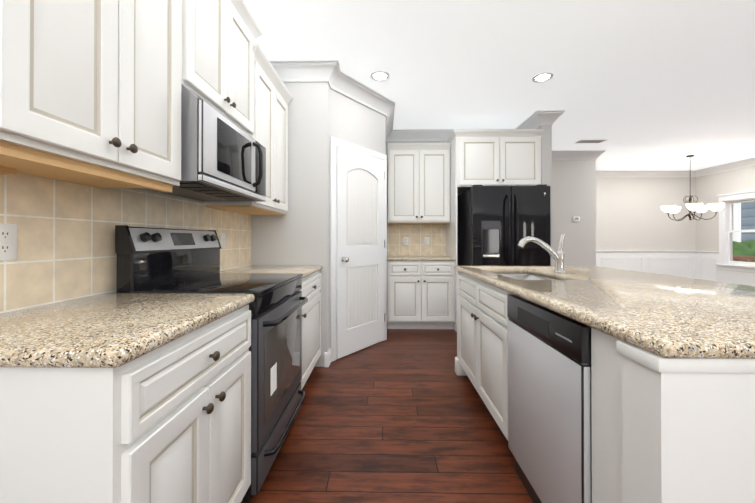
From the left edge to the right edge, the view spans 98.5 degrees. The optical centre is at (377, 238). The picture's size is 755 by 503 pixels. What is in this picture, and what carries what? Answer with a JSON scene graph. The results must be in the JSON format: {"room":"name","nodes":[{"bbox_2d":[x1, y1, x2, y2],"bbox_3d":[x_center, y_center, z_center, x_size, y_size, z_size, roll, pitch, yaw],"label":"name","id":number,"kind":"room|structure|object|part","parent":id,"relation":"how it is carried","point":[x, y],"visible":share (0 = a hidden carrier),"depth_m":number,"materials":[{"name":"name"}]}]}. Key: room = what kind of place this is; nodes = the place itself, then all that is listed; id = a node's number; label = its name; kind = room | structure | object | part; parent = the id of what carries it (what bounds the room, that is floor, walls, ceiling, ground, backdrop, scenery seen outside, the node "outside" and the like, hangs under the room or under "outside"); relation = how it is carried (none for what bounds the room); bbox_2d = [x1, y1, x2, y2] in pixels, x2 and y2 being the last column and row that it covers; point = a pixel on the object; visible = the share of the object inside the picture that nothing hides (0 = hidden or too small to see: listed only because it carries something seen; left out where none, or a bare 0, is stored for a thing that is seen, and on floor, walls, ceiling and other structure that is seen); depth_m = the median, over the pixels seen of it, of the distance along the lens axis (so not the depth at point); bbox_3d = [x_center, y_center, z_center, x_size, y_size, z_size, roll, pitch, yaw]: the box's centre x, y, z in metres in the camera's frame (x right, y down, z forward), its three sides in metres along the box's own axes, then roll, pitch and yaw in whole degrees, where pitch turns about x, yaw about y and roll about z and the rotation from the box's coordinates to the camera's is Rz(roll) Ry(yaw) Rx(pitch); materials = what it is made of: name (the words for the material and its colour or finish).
{"room":"kitchen","nodes":[
{"label":"kitchen","id":0,"kind":"room"},
{"bbox_2d":[132,188,203,202],"bbox_3d":[-1.239,-0.203,1.301,0.120,2.700,7.080,0,0,1],"label":"wall","id":1,"kind":"structure","parent":0,"point":[142,189],"depth_m":1.81,"materials":[{"name":"beige tile"}]},
{"bbox_2d":[0,0,181,187],"bbox_3d":[-0.988,-0.745,1.052,0.381,1.063,0.797,0,0,1],"label":"upper cabinet","id":2,"kind":"object","parent":1,"relation":"attached to","point":[94,84],"visible":1,"depth_m":0.98,"materials":[{"name":"white paint"}]},
{"bbox_2d":[0,146,171,191],"bbox_3d":[-1.013,-0.204,1.047,0.280,0.018,0.660,0,0,1],"label":"cleats","id":3,"kind":"object","parent":2,"relation":"attached to","point":[9,153],"visible":0.93,"depth_m":0.96,"materials":[{"name":"brown wood"}]},
{"bbox_2d":[0,173,250,313],"bbox_3d":[-1.167,0.009,1.759,0.008,0.490,2.360,0,0,1],"label":"backsplash","id":4,"kind":"structure","parent":1,"relation":"attached to","point":[65,241],"depth_m":1.26,"materials":[{"name":"tile"}]},
{"bbox_2d":[0,223,16,260],"bbox_3d":[-1.171,0.011,1.019,0.009,0.116,0.072,0,0,1],"label":"electrical outlet","id":5,"kind":"object","parent":4,"relation":"attached to","point":[8,241],"visible":1,"depth_m":1.03,"materials":[{"name":"white plastic"}]},
{"bbox_2d":[220,233,225,247],"bbox_3d":[-1.145,0.017,2.419,0.013,0.116,0.072,0,0,1],"label":"electrical outlet","id":6,"kind":"object","parent":4,"relation":"attached to","point":[223,240],"visible":0.92,"depth_m":2.41,"materials":[{"name":"white plastic"}]},
{"bbox_2d":[181,0,262,136],"bbox_3d":[-0.976,-1.036,1.782,0.381,0.734,0.880,0,0,1],"label":"upper cabinet","id":7,"kind":"object","parent":1,"relation":"attached to","point":[217,59],"visible":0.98,"depth_m":1.72,"materials":[{"name":"white paint"}]},
{"bbox_2d":[143,83,265,201],"bbox_3d":[-0.923,-0.454,1.778,0.470,0.426,0.757,0,0,1],"label":"over-the-range microwave","id":8,"kind":"object","parent":7,"relation":"attached to","point":[223,158],"visible":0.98,"depth_m":1.56,"materials":[{"name":"grey metal"}]},
{"bbox_2d":[204,42,292,214],"bbox_3d":[-0.963,-0.739,2.522,0.381,1.063,0.824,0,0,1],"label":"upper cabinet","id":9,"kind":"object","parent":1,"relation":"attached to","point":[273,97],"visible":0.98,"depth_m":2.48,"materials":[{"name":"white paint"}]},
{"bbox_2d":[251,82,385,366],"bbox_3d":[-0.520,-0.192,3.819,1.230,2.700,1.780,0,0,1],"label":"wall","id":10,"kind":"structure","parent":0,"point":[320,114],"depth_m":2.93,"materials":[{"name":"grey paint"}]},
{"bbox_2d":[270,60,329,83],"bbox_3d":[-0.746,-1.479,2.883,0.570,0.135,0.110,0,0,1],"label":"crown molding","id":11,"kind":"structure","parent":10,"relation":"attached to","point":[300,70],"depth_m":2.88,"materials":[{"name":"white wood"}]},
{"bbox_2d":[324,348,330,366],"bbox_3d":[3.391,1.098,5.159,7.655,0.130,4.634,0,0,1],"label":"baseboard","id":12,"kind":"structure","parent":10,"relation":"attached to","point":[327,358],"depth_m":2.91,"materials":[{"name":"white wood"}]},
{"bbox_2d":[330,136,386,361],"bbox_3d":[-0.169,0.102,3.386,0.541,2.109,0.706,0,0,1],"label":"door","id":13,"kind":"structure","parent":10,"relation":"attached to","point":[358,248],"depth_m":3.30,"materials":[{"name":"white wood"}]},
{"bbox_2d":[241,329,532,502],"bbox_3d":[3.060,1.183,2.631,8.830,0.060,10.300,0,0,1],"label":"floor","id":14,"kind":"structure","parent":0,"point":[401,416],"depth_m":1.88,"materials":[{"name":"brown wood"}]},
{"bbox_2d":[0,305,250,502],"bbox_3d":[-0.837,0.709,1.038,0.669,0.875,0.696,0,0,1],"label":"base cabinet","id":15,"kind":"object","parent":14,"relation":"on","point":[170,422],"visible":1,"depth_m":0.74,"materials":[{"name":"white paint"}]},
{"bbox_2d":[0,293,254,367],"bbox_3d":[-0.848,0.251,1.028,0.650,0.040,0.722,0,0,1],"label":"countertop","id":16,"kind":"structure","parent":15,"relation":"on","point":[110,330],"depth_m":0.86,"materials":[{"name":"stone"}]},
{"bbox_2d":[115,225,307,501],"bbox_3d":[-0.780,0.547,1.772,0.688,1.204,0.762,0,0,1],"label":"range","id":17,"kind":"object","parent":14,"relation":"on","point":[158,260],"visible":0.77,"depth_m":1.58,"materials":[{"name":"black metal"}]},
{"bbox_2d":[299,270,320,389],"bbox_3d":[-0.811,0.715,2.542,0.669,0.875,0.768,0,0,1],"label":"base cabinet","id":18,"kind":"object","parent":14,"relation":"on","point":[311,323],"visible":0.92,"depth_m":2.50,"materials":[{"name":"white paint"}]},
{"bbox_2d":[220,265,322,277],"bbox_3d":[-0.822,0.258,2.544,0.650,0.040,0.770,0,0,1],"label":"countertop","id":19,"kind":"structure","parent":18,"relation":"on","point":[306,270],"depth_m":2.47,"materials":[{"name":"stone"}]},
{"bbox_2d":[387,261,454,328],"bbox_3d":[0.553,0.723,4.351,0.847,0.875,0.651,0,0,1],"label":"base cabinet","id":20,"kind":"object","parent":14,"relation":"on","point":[420,294],"visible":1,"depth_m":4.06,"materials":[{"name":"white paint"}]},
{"bbox_2d":[387,255,454,260],"bbox_3d":[0.544,0.265,4.365,0.868,0.040,0.628,0,0,1],"label":"countertop","id":21,"kind":"structure","parent":20,"relation":"on","point":[418,258],"depth_m":4.06,"materials":[{"name":"stone"}]},
{"bbox_2d":[455,271,502,432],"bbox_3d":[1.237,0.714,2.207,1.140,0.876,1.176,0,0,1],"label":"base cabinet","id":22,"kind":"object","parent":14,"relation":"on","point":[479,357],"depth_m":2.08,"materials":[{"name":"white paint"}]},
{"bbox_2d":[454,266,754,358],"bbox_3d":[1.255,0.255,1.776,1.210,0.040,2.140,0,0,1],"label":"countertop","id":23,"kind":"structure","parent":22,"relation":"on","point":[665,316],"depth_m":1.14,"materials":[{"name":"stone"}]},
{"bbox_2d":[500,274,555,279],"bbox_3d":[0.997,0.375,2.180,0.450,0.196,0.770,0,0,1],"label":"sink basin","id":24,"kind":"object","parent":23,"relation":"in","point":[525,277],"visible":0.06,"depth_m":2.53,"materials":[{"name":"silver metal"}]},
{"bbox_2d":[518,234,564,272],"bbox_3d":[1.117,0.103,2.219,0.319,0.264,0.067,0,0,1],"label":"faucet","id":25,"kind":"object","parent":23,"relation":"on","point":[558,255],"visible":1,"depth_m":2.20,"materials":[{"name":"silver metal"}]},
{"bbox_2d":[446,129,542,331],"bbox_3d":[1.490,-0.087,4.324,1.090,2.493,0.691,0,0,1],"label":"cabinet","id":26,"kind":"object","parent":14,"relation":"on","point":[497,157],"visible":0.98,"depth_m":4.02,"materials":[{"name":"white paint"}]},
{"bbox_2d":[457,184,550,265],"bbox_3d":[1.552,0.267,4.085,0.905,1.783,0.812,0,0,1],"label":"refrigerator","id":27,"kind":"object","parent":14,"relation":"on","point":[496,225],"visible":0.58,"depth_m":3.75,"materials":[{"name":"black metal"}]},
{"bbox_2d":[503,290,754,502],"bbox_3d":[1.219,0.710,1.179,1.140,0.876,0.916,0,0,1],"label":"base cabinet","id":28,"kind":"object","parent":14,"relation":"on","point":[673,430],"depth_m":0.74,"materials":[{"name":"white paint"}]},
{"bbox_2d":[507,294,591,502],"bbox_3d":[0.944,0.712,1.315,0.604,0.871,0.608,0,0,1],"label":"dishwasher","id":29,"kind":"object","parent":28,"relation":"in","point":[549,407],"visible":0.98,"depth_m":1.22,"materials":[{"name":"grey metal"}]},
{"bbox_2d":[386,141,459,222],"bbox_3d":[0.464,-0.188,4.752,3.165,2.700,0.120,0,0,1],"label":"wall","id":30,"kind":"structure","parent":0,"point":[387,142],"depth_m":4.70,"materials":[{"name":"grey paint"}]},
{"bbox_2d":[387,223,445,255],"bbox_3d":[0.556,0.021,4.686,0.892,0.490,0.008,0,0,1],"label":"backsplash","id":31,"kind":"structure","parent":30,"relation":"attached to","point":[415,234],"depth_m":4.68,"materials":[{"name":"tile"}]},
{"bbox_2d":[403,237,407,244],"bbox_3d":[0.410,0.041,4.679,0.072,0.116,0.009,0,0,1],"label":"electrical outlet","id":32,"kind":"object","parent":31,"relation":"attached to","point":[405,240],"visible":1,"depth_m":4.68,"materials":[{"name":"white plastic"}]},
{"bbox_2d":[424,237,428,244],"bbox_3d":[0.710,0.041,4.674,0.072,0.116,0.009,0,0,1],"label":"electrical outlet","id":33,"kind":"object","parent":31,"relation":"attached to","point":[426,240],"visible":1,"depth_m":4.67,"materials":[{"name":"white plastic"}]},
{"bbox_2d":[388,143,450,224],"bbox_3d":[0.559,-0.731,4.498,0.835,1.063,0.381,0,0,1],"label":"upper cabinet","id":34,"kind":"object","parent":30,"relation":"attached to","point":[418,183],"visible":1,"depth_m":4.34,"materials":[{"name":"white paint"}]},
{"bbox_2d":[386,128,480,140],"bbox_3d":[1.077,-1.471,4.632,1.935,0.135,0.110,0,0,1],"label":"crown molding","id":35,"kind":"structure","parent":30,"relation":"attached to","point":[392,134],"depth_m":4.63,"materials":[{"name":"white wood"}]},
{"bbox_2d":[245,0,754,170],"bbox_3d":[3.060,-1.577,2.643,8.830,0.060,10.300,0,0,1],"label":"ceiling","id":36,"kind":"structure","parent":0,"point":[647,85],"depth_m":2.86,"materials":[{"name":"white paint"}]},
{"bbox_2d":[370,71,389,81],"bbox_3d":[0.022,-1.539,3.095,0.184,0.012,0.184,0,0,1],"label":"recessed light","id":37,"kind":"object","parent":36,"relation":"in","point":[379,76],"visible":0.98,"depth_m":3.09,"materials":[{"name":"white"}]},
{"bbox_2d":[532,72,552,82],"bbox_3d":[1.583,-1.539,3.118,0.184,0.012,0.184,0,0,1],"label":"recessed light","id":38,"kind":"object","parent":36,"relation":"in","point":[542,77],"visible":0.98,"depth_m":3.11,"materials":[{"name":"white"}]},
{"bbox_2d":[575,139,606,142],"bbox_3d":[3.368,-1.530,5.137,0.400,0.012,0.170,0,0,1],"label":"ceiling vent","id":39,"kind":"object","parent":36,"relation":"in","point":[592,141],"visible":1,"depth_m":5.12,"materials":[{"name":"white"}]},
{"bbox_2d":[661,155,724,220],"bbox_3d":[5.791,-0.932,6.052,0.857,1.201,0.833,0,0,1],"label":"chandelier","id":40,"kind":"object","parent":36,"relation":"hanging from","point":[694,207],"visible":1,"depth_m":6.01,"materials":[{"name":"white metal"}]},
{"bbox_2d":[537,125,551,265],"bbox_3d":[2.112,-0.188,4.914,0.125,2.700,1.780,0,0,1],"label":"wall","id":41,"kind":"structure","parent":0,"point":[546,157],"depth_m":4.03,"materials":[{"name":"grey paint"}]},
{"bbox_2d":[515,110,549,128],"bbox_3d":[1.991,-1.473,4.236,0.125,0.135,0.630,0,0,1],"label":"crown molding","id":42,"kind":"structure","parent":41,"relation":"attached to","point":[538,118],"depth_m":4.04,"materials":[{"name":"white wood"}]},
{"bbox_2d":[546,110,565,124],"bbox_3d":[2.218,-1.470,4.862,0.130,0.135,1.890,0,0,1],"label":"crown molding","id":43,"kind":"structure","parent":41,"relation":"attached to","point":[554,114],"depth_m":3.95,"materials":[{"name":"white wood"}]},
{"bbox_2d":[552,160,595,265],"bbox_3d":[3.049,-0.181,6.638,1.690,2.700,1.700,0,0,1],"label":"wall","id":44,"kind":"structure","parent":0,"point":[573,188],"depth_m":5.78,"materials":[{"name":"grey paint"}]},
{"bbox_2d":[573,217,579,221],"bbox_3d":[3.529,-0.339,5.768,0.120,0.090,0.024,0,0,1],"label":"thermostat","id":45,"kind":"object","parent":44,"relation":"attached to","point":[576,219],"visible":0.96,"depth_m":5.76,"materials":[{"name":"white plastic"}]},
{"bbox_2d":[552,150,605,159],"bbox_3d":[3.154,-1.467,5.736,1.670,0.135,0.110,0,0,1],"label":"crown molding","id":46,"kind":"structure","parent":44,"relation":"attached to","point":[556,154],"depth_m":5.73,"materials":[{"name":"white wood"}]},
{"bbox_2d":[596,177,695,250],"bbox_3d":[5.660,-0.177,7.503,3.500,2.700,0.120,0,0,1],"label":"wall","id":47,"kind":"structure","parent":0,"point":[631,215],"depth_m":7.44,"materials":[{"name":"grey paint"}]},
{"bbox_2d":[596,170,693,177],"bbox_3d":[5.528,-1.460,7.395,3.240,0.135,0.110,0,0,1],"label":"crown molding","id":48,"kind":"structure","parent":47,"relation":"attached to","point":[660,173],"depth_m":7.39,"materials":[{"name":"white wood"}]},
{"bbox_2d":[596,251,695,278],"bbox_3d":[5.573,0.729,7.426,3.330,0.888,0.030,0,0,1],"label":"trim","id":49,"kind":"structure","parent":47,"relation":"attached to","point":[671,263],"depth_m":7.42,"materials":[{"name":"white wood"}]},
{"bbox_2d":[695,166,754,272],"bbox_3d":[7.249,-0.198,2.515,0.150,2.700,9.800,0,0,1],"label":"wall","id":50,"kind":"structure","parent":0,"point":[710,188],"depth_m":7.00,"materials":[{"name":"grey paint"}]},
{"bbox_2d":[694,157,754,176],"bbox_3d":[7.119,-1.480,2.522,0.110,0.135,9.800,0,0,1],"label":"crown molding","id":51,"kind":"structure","parent":50,"relation":"attached to","point":[749,162],"depth_m":6.70,"materials":[{"name":"white wood"}]},
{"bbox_2d":[696,251,754,285],"bbox_3d":[7.159,0.708,2.512,0.030,0.888,9.800,0,0,1],"label":"trim","id":52,"kind":"structure","parent":50,"relation":"attached to","point":[701,265],"depth_m":6.96,"materials":[{"name":"white wood"}]},
{"bbox_2d":[716,190,754,272],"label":"dining room window","id":53,"kind":"structure","parent":50,"relation":"in","point":[726,233],"depth_m":6.74,"materials":[{"name":"white wood"}]},
{"bbox_3d":[8.140,1.014,7.795,1.450,1.160,12.000,0,0,1],"label":"deck rail","id":54,"kind":"part","parent":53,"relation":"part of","materials":[{"name":"red brick"}]},
{"label":"outside","id":55,"kind":"structure","parent":0,"visible":0},
{"bbox_3d":[22.436,1.656,13.247,29.850,0.080,37.800,0,0,1],"label":"ground","id":56,"kind":"structure","parent":55,"visible":0},
{"bbox_2d":[733,239,754,261],"bbox_3d":[10.035,0.761,9.805,1.867,1.682,2.741,0,0,1],"label":"bush","id":57,"kind":"object","parent":56,"relation":"on","point":[738,251],"depth_m":8.68,"materials":[{"name":"green plant"}]},
{"bbox_2d":[733,201,754,241],"bbox_3d":[16.489,-2.070,18.965,9.940,7.420,21.400,0,0,1],"label":"house","id":58,"kind":"structure","parent":56,"relation":"on","point":[742,209],"depth_m":10.22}
]}

